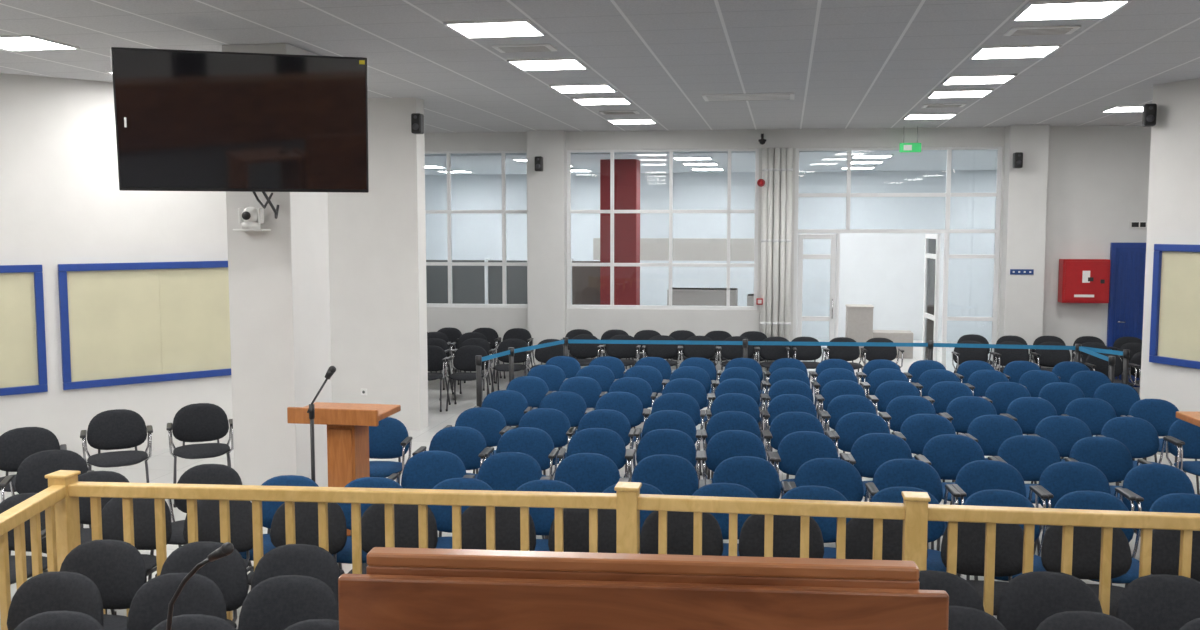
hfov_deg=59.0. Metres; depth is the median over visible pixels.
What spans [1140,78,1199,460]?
wall
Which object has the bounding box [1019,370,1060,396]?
chair
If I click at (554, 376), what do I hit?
chair
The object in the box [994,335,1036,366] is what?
armchair
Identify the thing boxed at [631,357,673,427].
chair
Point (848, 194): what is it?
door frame
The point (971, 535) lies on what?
chair
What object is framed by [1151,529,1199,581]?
chair
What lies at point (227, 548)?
gooseneck microphone
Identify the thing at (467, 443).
chair
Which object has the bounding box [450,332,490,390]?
armchair
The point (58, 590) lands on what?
chair
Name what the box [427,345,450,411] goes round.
armchair
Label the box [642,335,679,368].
armchair
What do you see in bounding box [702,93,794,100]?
ceiling vent
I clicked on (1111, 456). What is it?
chair
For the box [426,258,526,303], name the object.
wall
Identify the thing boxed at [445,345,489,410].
armchair
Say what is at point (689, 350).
armchair
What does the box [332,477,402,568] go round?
chair
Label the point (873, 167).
ceiling light panel
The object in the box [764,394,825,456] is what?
chair
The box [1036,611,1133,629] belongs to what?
chair
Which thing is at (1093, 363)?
armchair
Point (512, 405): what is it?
chair
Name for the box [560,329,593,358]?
armchair
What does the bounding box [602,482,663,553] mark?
chair
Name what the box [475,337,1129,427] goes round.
barrier
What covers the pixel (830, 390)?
chair
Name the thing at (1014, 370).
chair
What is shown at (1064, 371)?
chair
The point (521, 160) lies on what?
ceiling light panel
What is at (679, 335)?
armchair
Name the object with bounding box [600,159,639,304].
column
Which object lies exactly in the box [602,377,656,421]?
chair
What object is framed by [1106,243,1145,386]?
door
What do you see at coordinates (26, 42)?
ceiling light panel
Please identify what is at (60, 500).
wooden railing
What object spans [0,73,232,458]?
wall
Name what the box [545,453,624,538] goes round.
chair
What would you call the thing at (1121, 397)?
chair
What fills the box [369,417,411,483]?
chair
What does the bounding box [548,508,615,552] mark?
chair
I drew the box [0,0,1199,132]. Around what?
ceiling
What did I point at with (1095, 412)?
chair
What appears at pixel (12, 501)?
armchair
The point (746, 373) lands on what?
chair
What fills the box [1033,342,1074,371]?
armchair
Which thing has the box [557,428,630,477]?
chair
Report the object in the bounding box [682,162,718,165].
ceiling light panel
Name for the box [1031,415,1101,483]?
chair
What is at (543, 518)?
chair
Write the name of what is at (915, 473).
chair
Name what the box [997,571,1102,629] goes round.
chair
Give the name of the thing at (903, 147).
exit sign
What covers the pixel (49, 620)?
chair
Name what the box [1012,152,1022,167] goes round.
wall speaker
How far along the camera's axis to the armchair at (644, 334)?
16.59 m
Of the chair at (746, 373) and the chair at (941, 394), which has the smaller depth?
the chair at (941, 394)
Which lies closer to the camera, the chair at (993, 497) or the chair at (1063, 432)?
the chair at (993, 497)
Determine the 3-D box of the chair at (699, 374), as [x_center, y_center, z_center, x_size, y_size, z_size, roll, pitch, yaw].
[1.033,1.028,12.138,0.572,0.829,0.595,0,5,3]
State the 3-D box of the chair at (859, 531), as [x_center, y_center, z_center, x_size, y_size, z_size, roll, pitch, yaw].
[1.598,1.552,5.891,0.520,0.829,0.595,0,5,5]
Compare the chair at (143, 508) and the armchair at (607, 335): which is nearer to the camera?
the chair at (143, 508)
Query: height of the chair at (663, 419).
0.829 m
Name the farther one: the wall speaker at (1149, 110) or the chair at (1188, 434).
the wall speaker at (1149, 110)
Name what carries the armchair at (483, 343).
on the floor
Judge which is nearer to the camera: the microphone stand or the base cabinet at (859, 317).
the microphone stand
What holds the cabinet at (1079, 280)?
attached to the wall at (1098, 176)
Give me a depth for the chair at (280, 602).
4.91 m
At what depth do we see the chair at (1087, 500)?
6.49 m
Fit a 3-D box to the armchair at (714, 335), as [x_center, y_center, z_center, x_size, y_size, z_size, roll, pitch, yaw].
[1.815,0.675,16.342,0.572,0.829,0.595,1,5,8]
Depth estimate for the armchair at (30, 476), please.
7.66 m
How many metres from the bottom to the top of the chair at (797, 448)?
0.829 m
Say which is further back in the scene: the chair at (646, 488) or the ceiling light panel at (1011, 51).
the ceiling light panel at (1011, 51)
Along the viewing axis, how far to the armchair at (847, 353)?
15.49 m
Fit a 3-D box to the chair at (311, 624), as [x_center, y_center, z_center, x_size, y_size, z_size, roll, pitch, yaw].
[-1.162,1.694,4.205,0.520,0.829,0.595,1,5,7]
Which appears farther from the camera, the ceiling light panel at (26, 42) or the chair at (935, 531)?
the ceiling light panel at (26, 42)
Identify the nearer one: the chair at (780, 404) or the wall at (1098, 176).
the chair at (780, 404)
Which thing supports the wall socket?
attached to the wall at (377, 237)
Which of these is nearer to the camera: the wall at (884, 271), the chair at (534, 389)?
the chair at (534, 389)
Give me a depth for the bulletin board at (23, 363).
10.69 m
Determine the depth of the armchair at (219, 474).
7.23 m
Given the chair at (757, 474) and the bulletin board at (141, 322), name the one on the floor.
the chair at (757, 474)
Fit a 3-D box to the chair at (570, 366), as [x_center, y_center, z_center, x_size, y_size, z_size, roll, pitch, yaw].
[-0.487,0.946,13.104,0.572,0.829,0.595,1,5,6]
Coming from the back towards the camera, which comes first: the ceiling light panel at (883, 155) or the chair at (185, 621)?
the ceiling light panel at (883, 155)
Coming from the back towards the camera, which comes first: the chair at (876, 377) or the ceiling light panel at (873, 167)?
the ceiling light panel at (873, 167)
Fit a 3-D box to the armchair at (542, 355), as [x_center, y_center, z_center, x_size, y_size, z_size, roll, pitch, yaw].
[-0.725,0.778,15.115,0.572,0.829,0.595,1,5,9]
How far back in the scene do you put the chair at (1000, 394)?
11.05 m
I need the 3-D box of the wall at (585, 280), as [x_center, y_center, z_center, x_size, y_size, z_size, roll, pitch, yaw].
[-0.090,-0.120,19.718,0.950,1.840,0.140,1,5,10]
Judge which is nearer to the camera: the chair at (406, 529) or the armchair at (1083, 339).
the chair at (406, 529)
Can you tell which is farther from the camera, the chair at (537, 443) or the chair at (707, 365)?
the chair at (707, 365)
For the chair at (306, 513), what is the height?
0.829 m
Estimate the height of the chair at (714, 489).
0.829 m
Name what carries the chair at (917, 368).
on the floor
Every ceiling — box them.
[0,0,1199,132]
[425,150,996,174]
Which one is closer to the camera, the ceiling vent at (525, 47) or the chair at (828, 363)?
the ceiling vent at (525, 47)
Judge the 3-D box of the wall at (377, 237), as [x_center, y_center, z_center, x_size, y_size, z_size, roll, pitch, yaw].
[-3.072,-0.604,12.876,1.910,3.950,0.280,1,5,10]
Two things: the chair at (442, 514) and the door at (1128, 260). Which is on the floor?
the chair at (442, 514)
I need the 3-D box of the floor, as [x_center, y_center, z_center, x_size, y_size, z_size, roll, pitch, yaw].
[0.712,1.715,10.054,24.000,0.200,32.300,1,5,10]
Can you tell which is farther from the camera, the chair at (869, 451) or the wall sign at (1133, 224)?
the wall sign at (1133, 224)
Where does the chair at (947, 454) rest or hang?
on the floor
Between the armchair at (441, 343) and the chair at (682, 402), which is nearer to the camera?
the chair at (682, 402)
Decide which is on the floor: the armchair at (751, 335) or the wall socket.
the armchair at (751, 335)
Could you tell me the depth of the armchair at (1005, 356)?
14.94 m
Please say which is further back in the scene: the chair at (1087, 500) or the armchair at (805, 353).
the armchair at (805, 353)
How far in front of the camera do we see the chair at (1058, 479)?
7.30 m
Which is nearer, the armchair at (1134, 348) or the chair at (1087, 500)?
the chair at (1087, 500)
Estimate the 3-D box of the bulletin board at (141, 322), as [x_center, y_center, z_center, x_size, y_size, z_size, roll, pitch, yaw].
[-4.772,0.075,11.542,2.010,1.300,0.048,-4,6,-39]
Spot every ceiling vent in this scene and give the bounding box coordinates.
[492,44,557,52]
[599,110,639,114]
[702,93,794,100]
[921,103,965,107]
[1003,25,1080,35]
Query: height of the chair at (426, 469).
0.829 m
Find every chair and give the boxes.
[7,571,103,629]
[14,611,103,629]
[60,539,146,629]
[101,498,171,614]
[127,573,226,629]
[152,614,235,629]
[155,500,253,576]
[160,541,247,629]
[238,575,338,629]
[239,475,318,560]
[247,502,346,589]
[251,544,340,603]
[284,619,338,629]
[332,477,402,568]
[347,504,437,573]
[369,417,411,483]
[388,450,468,488]
[412,426,489,478]
[428,478,493,548]
[443,407,509,455]
[461,506,535,550]
[467,452,545,538]
[473,390,531,473]
[483,427,558,538]
[506,376,551,408]
[506,408,573,465]
[515,480,575,550]
[527,365,568,391]
[532,391,589,432]
[545,356,580,377]
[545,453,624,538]
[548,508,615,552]
[553,377,604,449]
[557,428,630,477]
[568,409,635,476]
[576,365,617,428]
[589,356,627,378]
[589,392,646,441]
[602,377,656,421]
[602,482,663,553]
[623,366,665,407]
[624,454,704,495]
[629,429,701,481]
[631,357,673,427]
[634,410,701,469]
[640,511,722,555]
[644,393,704,478]
[657,378,712,447]
[665,366,715,407]
[679,357,720,392]
[692,483,757,555]
[701,411,767,478]
[701,430,774,479]
[705,456,789,498]
[706,393,765,477]
[711,378,765,436]
[715,367,766,429]
[721,358,768,393]
[738,514,823,557]
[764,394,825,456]
[765,368,816,394]
[765,379,821,445]
[766,412,834,462]
[767,358,813,386]
[773,431,849,496]
[781,485,851,558]
[788,458,876,501]
[812,359,862,417]
[814,368,867,421]
[818,380,874,434]
[823,395,886,442]
[831,412,900,458]
[845,518,927,559]
[846,433,924,497]
[860,359,909,397]
[864,368,918,408]
[868,459,960,550]
[869,486,947,571]
[872,380,931,454]
[883,395,949,481]
[897,414,965,504]
[906,360,957,382]
[915,369,971,434]
[918,570,984,611]
[920,434,998,549]
[921,381,981,454]
[941,522,1023,615]
[944,396,1009,456]
[948,606,1006,629]
[951,460,1048,579]
[954,360,1008,433]
[958,489,1049,580]
[965,415,1036,483]
[966,370,1008,396]
[982,382,1030,414]
[994,435,1072,503]
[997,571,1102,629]
[1003,361,1040,382]
[1005,397,1068,457]
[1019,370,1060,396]
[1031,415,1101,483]
[1034,461,1135,554]
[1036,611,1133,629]
[1038,382,1096,435]
[1041,525,1131,616]
[1048,490,1151,586]
[1052,361,1089,382]
[1061,398,1126,458]
[1069,371,1110,397]
[1069,436,1152,498]
[1092,383,1156,462]
[1100,417,1182,485]
[1116,574,1199,629]
[1119,399,1199,494]
[1120,464,1194,536]
[1149,493,1199,513]
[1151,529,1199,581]
[1166,419,1199,475]
[1179,618,1199,629]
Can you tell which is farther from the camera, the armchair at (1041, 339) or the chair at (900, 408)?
the armchair at (1041, 339)
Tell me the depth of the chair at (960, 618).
4.51 m
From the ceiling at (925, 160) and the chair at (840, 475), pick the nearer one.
the chair at (840, 475)
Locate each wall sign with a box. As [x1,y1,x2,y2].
[1010,269,1033,274]
[1130,221,1146,227]
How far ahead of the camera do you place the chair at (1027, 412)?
10.07 m
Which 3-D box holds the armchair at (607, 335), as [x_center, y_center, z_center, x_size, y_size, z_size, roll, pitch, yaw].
[0.217,0.659,16.521,0.572,0.829,0.595,1,5,9]
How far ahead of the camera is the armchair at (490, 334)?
16.96 m
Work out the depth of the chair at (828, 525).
6.61 m
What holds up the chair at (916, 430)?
on the floor
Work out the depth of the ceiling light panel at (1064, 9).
7.31 m
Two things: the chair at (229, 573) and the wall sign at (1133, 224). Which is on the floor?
the chair at (229, 573)
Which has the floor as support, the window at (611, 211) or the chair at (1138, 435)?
the chair at (1138, 435)
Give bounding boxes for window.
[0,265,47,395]
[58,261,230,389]
[425,151,527,307]
[567,149,758,309]
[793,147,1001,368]
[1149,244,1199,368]
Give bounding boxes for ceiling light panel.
[0,34,79,50]
[425,165,445,167]
[436,170,472,172]
[443,19,545,37]
[507,58,587,70]
[512,158,526,161]
[549,83,616,92]
[571,97,631,104]
[571,169,591,171]
[607,118,656,123]
[673,156,711,159]
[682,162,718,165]
[691,168,723,170]
[841,166,874,168]
[846,161,883,163]
[851,154,893,157]
[903,113,957,119]
[926,89,993,97]
[941,74,1016,84]
[969,44,1061,58]
[1011,0,1131,20]
[1101,105,1143,111]
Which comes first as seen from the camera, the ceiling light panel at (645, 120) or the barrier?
the barrier
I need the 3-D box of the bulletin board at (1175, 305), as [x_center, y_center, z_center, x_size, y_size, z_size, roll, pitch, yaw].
[6.284,-0.051,10.462,0.048,1.270,1.960,-2,5,-21]
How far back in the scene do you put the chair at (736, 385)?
11.29 m
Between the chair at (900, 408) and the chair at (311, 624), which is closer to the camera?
the chair at (311, 624)
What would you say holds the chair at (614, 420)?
on the floor
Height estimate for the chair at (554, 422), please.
0.829 m
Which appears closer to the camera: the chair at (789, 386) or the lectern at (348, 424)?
the lectern at (348, 424)
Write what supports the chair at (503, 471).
on the floor
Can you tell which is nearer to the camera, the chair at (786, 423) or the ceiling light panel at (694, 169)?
the chair at (786, 423)
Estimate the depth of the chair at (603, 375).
12.37 m
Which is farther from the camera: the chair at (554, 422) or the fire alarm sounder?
the fire alarm sounder
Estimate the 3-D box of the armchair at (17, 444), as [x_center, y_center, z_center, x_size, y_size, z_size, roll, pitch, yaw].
[-4.548,1.339,8.428,0.572,0.829,0.595,-2,5,-27]
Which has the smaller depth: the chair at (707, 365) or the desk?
the desk
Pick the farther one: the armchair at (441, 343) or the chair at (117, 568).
the armchair at (441, 343)
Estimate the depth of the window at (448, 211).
17.28 m
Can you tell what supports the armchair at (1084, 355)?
on the floor
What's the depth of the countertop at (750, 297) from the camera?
19.86 m
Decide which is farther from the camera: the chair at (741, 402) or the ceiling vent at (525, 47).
the chair at (741, 402)
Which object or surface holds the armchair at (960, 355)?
on the floor
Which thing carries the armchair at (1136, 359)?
on the floor
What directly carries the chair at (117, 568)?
on the floor
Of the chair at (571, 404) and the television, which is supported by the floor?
the chair at (571, 404)
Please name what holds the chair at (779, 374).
on the floor
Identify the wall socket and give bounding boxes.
[361,389,366,394]
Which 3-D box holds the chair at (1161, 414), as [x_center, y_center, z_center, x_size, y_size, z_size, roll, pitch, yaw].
[5.193,1.222,9.820,0.572,0.829,0.595,1,5,6]
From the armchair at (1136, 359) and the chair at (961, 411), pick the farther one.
the armchair at (1136, 359)
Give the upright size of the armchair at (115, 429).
0.829 m
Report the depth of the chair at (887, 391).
11.15 m
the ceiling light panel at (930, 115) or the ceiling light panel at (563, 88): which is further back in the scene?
the ceiling light panel at (930, 115)
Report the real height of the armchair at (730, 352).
0.829 m
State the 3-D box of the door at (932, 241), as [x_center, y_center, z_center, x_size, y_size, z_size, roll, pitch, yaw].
[5.373,-0.148,17.126,0.105,2.310,0.850,0,5,5]
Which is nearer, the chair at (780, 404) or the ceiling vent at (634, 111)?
the chair at (780, 404)
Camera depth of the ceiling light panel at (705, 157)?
18.25 m
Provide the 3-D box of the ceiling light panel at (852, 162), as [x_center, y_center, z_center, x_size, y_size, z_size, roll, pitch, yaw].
[4.841,-2.793,19.393,0.640,0.018,0.600,1,5,10]
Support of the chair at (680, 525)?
on the floor
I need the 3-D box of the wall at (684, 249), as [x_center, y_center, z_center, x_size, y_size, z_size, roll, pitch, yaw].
[1.898,-0.462,21.633,4.100,2.200,0.200,1,5,10]
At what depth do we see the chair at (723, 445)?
8.43 m
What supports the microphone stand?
on the floor
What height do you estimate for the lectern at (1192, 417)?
1.120 m
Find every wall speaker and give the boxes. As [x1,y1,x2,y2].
[411,113,423,133]
[535,156,542,171]
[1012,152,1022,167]
[1142,104,1156,126]
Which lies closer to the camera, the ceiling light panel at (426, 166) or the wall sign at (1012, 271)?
the wall sign at (1012, 271)
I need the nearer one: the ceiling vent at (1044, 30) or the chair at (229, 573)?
the chair at (229, 573)
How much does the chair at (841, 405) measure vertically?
0.829 m
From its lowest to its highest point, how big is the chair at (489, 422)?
0.829 m
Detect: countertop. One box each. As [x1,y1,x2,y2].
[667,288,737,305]
[747,294,753,305]
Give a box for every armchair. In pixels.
[0,427,66,491]
[0,450,93,585]
[0,493,47,583]
[42,471,129,613]
[80,409,152,482]
[148,464,251,580]
[166,403,233,507]
[427,332,451,389]
[427,338,453,400]
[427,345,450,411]
[436,327,464,372]
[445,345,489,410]
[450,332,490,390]
[452,338,493,399]
[464,328,501,382]
[489,339,530,392]
[494,328,533,383]
[528,339,569,369]
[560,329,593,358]
[569,334,601,365]
[597,329,630,368]
[601,335,640,365]
[632,330,660,366]
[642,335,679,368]
[667,330,695,359]
[680,336,718,387]
[705,331,731,360]
[718,336,756,369]
[740,331,768,370]
[757,337,796,367]
[786,337,825,368]
[826,337,864,389]
[862,338,903,397]
[951,341,996,372]
[955,334,994,372]
[993,341,1039,372]
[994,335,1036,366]
[1031,336,1074,367]
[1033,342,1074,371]
[1072,336,1116,378]
[1074,342,1122,379]
[1084,352,1137,386]
[1111,337,1141,379]
[1119,343,1141,381]
[1129,352,1141,386]
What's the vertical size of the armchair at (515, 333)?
0.829 m
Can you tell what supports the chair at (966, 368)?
on the floor
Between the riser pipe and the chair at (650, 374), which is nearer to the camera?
the chair at (650, 374)
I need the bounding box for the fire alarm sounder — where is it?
[757,179,764,186]
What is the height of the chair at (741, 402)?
0.829 m
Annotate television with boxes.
[111,47,368,192]
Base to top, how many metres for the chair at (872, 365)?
0.829 m
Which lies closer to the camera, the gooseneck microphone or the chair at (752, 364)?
the gooseneck microphone
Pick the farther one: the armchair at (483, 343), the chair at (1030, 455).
the armchair at (483, 343)
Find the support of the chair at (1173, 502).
on the floor
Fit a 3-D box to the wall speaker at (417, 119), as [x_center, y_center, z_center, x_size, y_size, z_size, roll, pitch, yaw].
[-2.108,-2.217,12.303,0.120,0.230,0.208,1,5,10]
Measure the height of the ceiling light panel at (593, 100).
0.018 m
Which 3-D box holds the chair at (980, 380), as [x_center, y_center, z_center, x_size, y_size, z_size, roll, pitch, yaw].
[4.381,1.052,11.847,0.572,0.829,0.595,0,5,5]
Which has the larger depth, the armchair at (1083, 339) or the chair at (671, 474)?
the armchair at (1083, 339)
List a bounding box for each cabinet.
[845,304,912,358]
[1058,259,1110,302]
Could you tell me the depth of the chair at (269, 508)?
6.89 m
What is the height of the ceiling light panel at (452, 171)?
0.018 m
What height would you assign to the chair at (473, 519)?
0.829 m
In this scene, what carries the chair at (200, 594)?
on the floor
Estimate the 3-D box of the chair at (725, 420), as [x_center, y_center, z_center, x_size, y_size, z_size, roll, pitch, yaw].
[1.156,1.278,9.154,0.572,0.829,0.595,0,5,3]
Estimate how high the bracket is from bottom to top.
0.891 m
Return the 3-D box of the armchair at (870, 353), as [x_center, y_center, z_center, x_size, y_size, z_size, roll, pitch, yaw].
[4.064,0.762,15.304,0.572,0.829,0.595,0,5,5]
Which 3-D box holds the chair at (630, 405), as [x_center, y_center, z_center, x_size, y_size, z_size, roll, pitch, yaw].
[0.177,1.187,10.243,0.572,0.829,0.595,0,5,4]
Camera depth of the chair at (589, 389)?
11.44 m
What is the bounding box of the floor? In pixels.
[0,339,1199,629]
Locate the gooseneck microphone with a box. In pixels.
[166,542,233,629]
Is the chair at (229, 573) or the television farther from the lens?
the television
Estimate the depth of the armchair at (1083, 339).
15.66 m
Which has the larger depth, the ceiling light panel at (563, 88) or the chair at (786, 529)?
the ceiling light panel at (563, 88)
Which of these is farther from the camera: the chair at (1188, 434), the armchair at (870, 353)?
the armchair at (870, 353)
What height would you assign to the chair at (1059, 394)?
0.829 m
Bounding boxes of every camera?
[233,207,270,230]
[758,134,765,144]
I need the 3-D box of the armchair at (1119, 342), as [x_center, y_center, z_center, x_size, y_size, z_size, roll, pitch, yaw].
[7.759,0.751,15.429,0.572,0.829,0.595,1,5,7]
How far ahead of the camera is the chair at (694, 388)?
11.31 m
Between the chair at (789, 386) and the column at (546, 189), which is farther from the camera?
the column at (546, 189)
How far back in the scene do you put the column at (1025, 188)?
15.94 m
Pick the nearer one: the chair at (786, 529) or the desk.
the desk
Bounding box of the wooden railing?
[0,470,1199,629]
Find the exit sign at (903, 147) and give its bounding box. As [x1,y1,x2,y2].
[899,126,920,151]
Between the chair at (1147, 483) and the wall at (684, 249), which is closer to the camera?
the chair at (1147, 483)
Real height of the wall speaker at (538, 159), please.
0.230 m
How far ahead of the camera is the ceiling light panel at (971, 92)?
11.95 m
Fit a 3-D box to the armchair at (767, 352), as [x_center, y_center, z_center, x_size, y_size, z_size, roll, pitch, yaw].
[2.565,0.751,15.435,0.572,0.829,0.595,1,5,7]
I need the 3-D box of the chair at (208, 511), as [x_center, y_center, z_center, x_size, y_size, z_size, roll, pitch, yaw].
[-2.309,1.520,6.275,0.520,0.829,0.595,1,5,7]
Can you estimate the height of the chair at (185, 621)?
0.829 m
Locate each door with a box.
[797,234,835,379]
[922,234,939,360]
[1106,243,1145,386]
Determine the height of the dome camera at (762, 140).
0.168 m
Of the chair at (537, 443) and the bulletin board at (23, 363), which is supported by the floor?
the chair at (537, 443)
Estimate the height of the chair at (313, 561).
0.829 m
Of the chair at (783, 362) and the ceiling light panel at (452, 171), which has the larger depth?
the ceiling light panel at (452, 171)
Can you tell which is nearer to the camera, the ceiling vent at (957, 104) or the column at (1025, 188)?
the ceiling vent at (957, 104)
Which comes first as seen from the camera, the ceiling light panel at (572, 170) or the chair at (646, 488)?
the chair at (646, 488)
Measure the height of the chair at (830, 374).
0.829 m
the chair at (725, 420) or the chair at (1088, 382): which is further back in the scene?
the chair at (1088, 382)
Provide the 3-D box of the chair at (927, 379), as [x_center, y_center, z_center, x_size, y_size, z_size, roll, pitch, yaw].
[3.828,1.049,11.886,0.572,0.829,0.595,1,5,6]
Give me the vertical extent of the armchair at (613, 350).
0.829 m
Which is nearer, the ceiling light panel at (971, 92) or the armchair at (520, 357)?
the ceiling light panel at (971, 92)
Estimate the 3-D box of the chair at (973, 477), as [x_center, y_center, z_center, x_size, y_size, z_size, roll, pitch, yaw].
[2.682,1.443,7.195,0.572,0.829,0.595,0,5,5]
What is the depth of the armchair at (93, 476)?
7.01 m
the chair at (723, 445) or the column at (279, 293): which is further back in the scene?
the column at (279, 293)
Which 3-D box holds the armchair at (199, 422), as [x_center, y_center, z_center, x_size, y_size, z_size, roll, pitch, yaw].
[-3.598,1.242,9.578,0.572,0.829,0.595,-2,5,-22]
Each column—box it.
[222,43,331,502]
[527,130,566,370]
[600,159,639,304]
[998,125,1049,367]
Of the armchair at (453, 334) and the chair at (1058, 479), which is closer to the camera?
the chair at (1058, 479)
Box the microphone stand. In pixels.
[307,366,335,481]
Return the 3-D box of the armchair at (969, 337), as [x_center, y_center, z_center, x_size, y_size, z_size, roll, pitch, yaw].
[5.578,0.722,15.775,0.572,0.829,0.595,1,5,7]
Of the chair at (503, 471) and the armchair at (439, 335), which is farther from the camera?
the armchair at (439, 335)
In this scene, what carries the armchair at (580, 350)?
on the floor
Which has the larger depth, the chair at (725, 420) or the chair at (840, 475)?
the chair at (725, 420)
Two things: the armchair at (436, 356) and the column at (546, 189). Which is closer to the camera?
the armchair at (436, 356)
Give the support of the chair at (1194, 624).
on the floor
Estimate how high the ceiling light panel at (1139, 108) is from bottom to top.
0.018 m
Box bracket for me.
[253,192,278,218]
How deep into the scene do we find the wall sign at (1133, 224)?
15.99 m
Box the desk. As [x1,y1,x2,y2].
[338,547,948,629]
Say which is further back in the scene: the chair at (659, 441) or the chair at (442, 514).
the chair at (659, 441)
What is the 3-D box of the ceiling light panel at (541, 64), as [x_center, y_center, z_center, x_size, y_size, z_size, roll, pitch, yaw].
[-0.478,-2.321,9.822,0.640,0.018,0.600,1,5,10]
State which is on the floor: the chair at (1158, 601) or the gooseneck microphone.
the chair at (1158, 601)
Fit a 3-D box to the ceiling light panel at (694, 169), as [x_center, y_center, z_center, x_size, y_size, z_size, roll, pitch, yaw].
[2.213,-2.993,21.773,0.640,0.018,0.600,1,5,10]
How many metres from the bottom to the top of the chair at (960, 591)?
0.829 m
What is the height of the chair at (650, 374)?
0.829 m
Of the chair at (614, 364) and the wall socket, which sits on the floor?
the chair at (614, 364)
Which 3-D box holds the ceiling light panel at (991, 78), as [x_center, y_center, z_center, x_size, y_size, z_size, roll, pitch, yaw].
[3.862,-2.406,10.836,0.640,0.018,0.600,1,5,10]
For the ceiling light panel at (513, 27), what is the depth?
8.01 m
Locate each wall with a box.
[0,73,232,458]
[327,97,427,430]
[424,126,1150,379]
[425,170,995,341]
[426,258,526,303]
[571,259,599,304]
[593,238,753,260]
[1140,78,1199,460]
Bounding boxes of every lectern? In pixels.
[287,402,400,535]
[1176,411,1199,426]
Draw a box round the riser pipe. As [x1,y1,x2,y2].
[760,148,792,380]
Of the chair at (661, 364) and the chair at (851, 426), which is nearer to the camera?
the chair at (851, 426)
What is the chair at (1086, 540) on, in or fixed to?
on the floor
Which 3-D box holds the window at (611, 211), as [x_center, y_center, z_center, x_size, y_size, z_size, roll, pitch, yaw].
[0.987,-1.373,16.949,3.050,2.560,0.080,1,5,7]
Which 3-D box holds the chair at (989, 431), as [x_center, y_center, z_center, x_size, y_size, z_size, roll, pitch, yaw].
[3.383,1.294,8.969,0.572,0.829,0.595,0,5,3]
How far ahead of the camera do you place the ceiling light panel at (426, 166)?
20.70 m
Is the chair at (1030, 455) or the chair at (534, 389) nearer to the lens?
the chair at (1030, 455)
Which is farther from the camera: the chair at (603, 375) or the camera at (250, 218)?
the chair at (603, 375)
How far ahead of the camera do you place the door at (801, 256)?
16.70 m

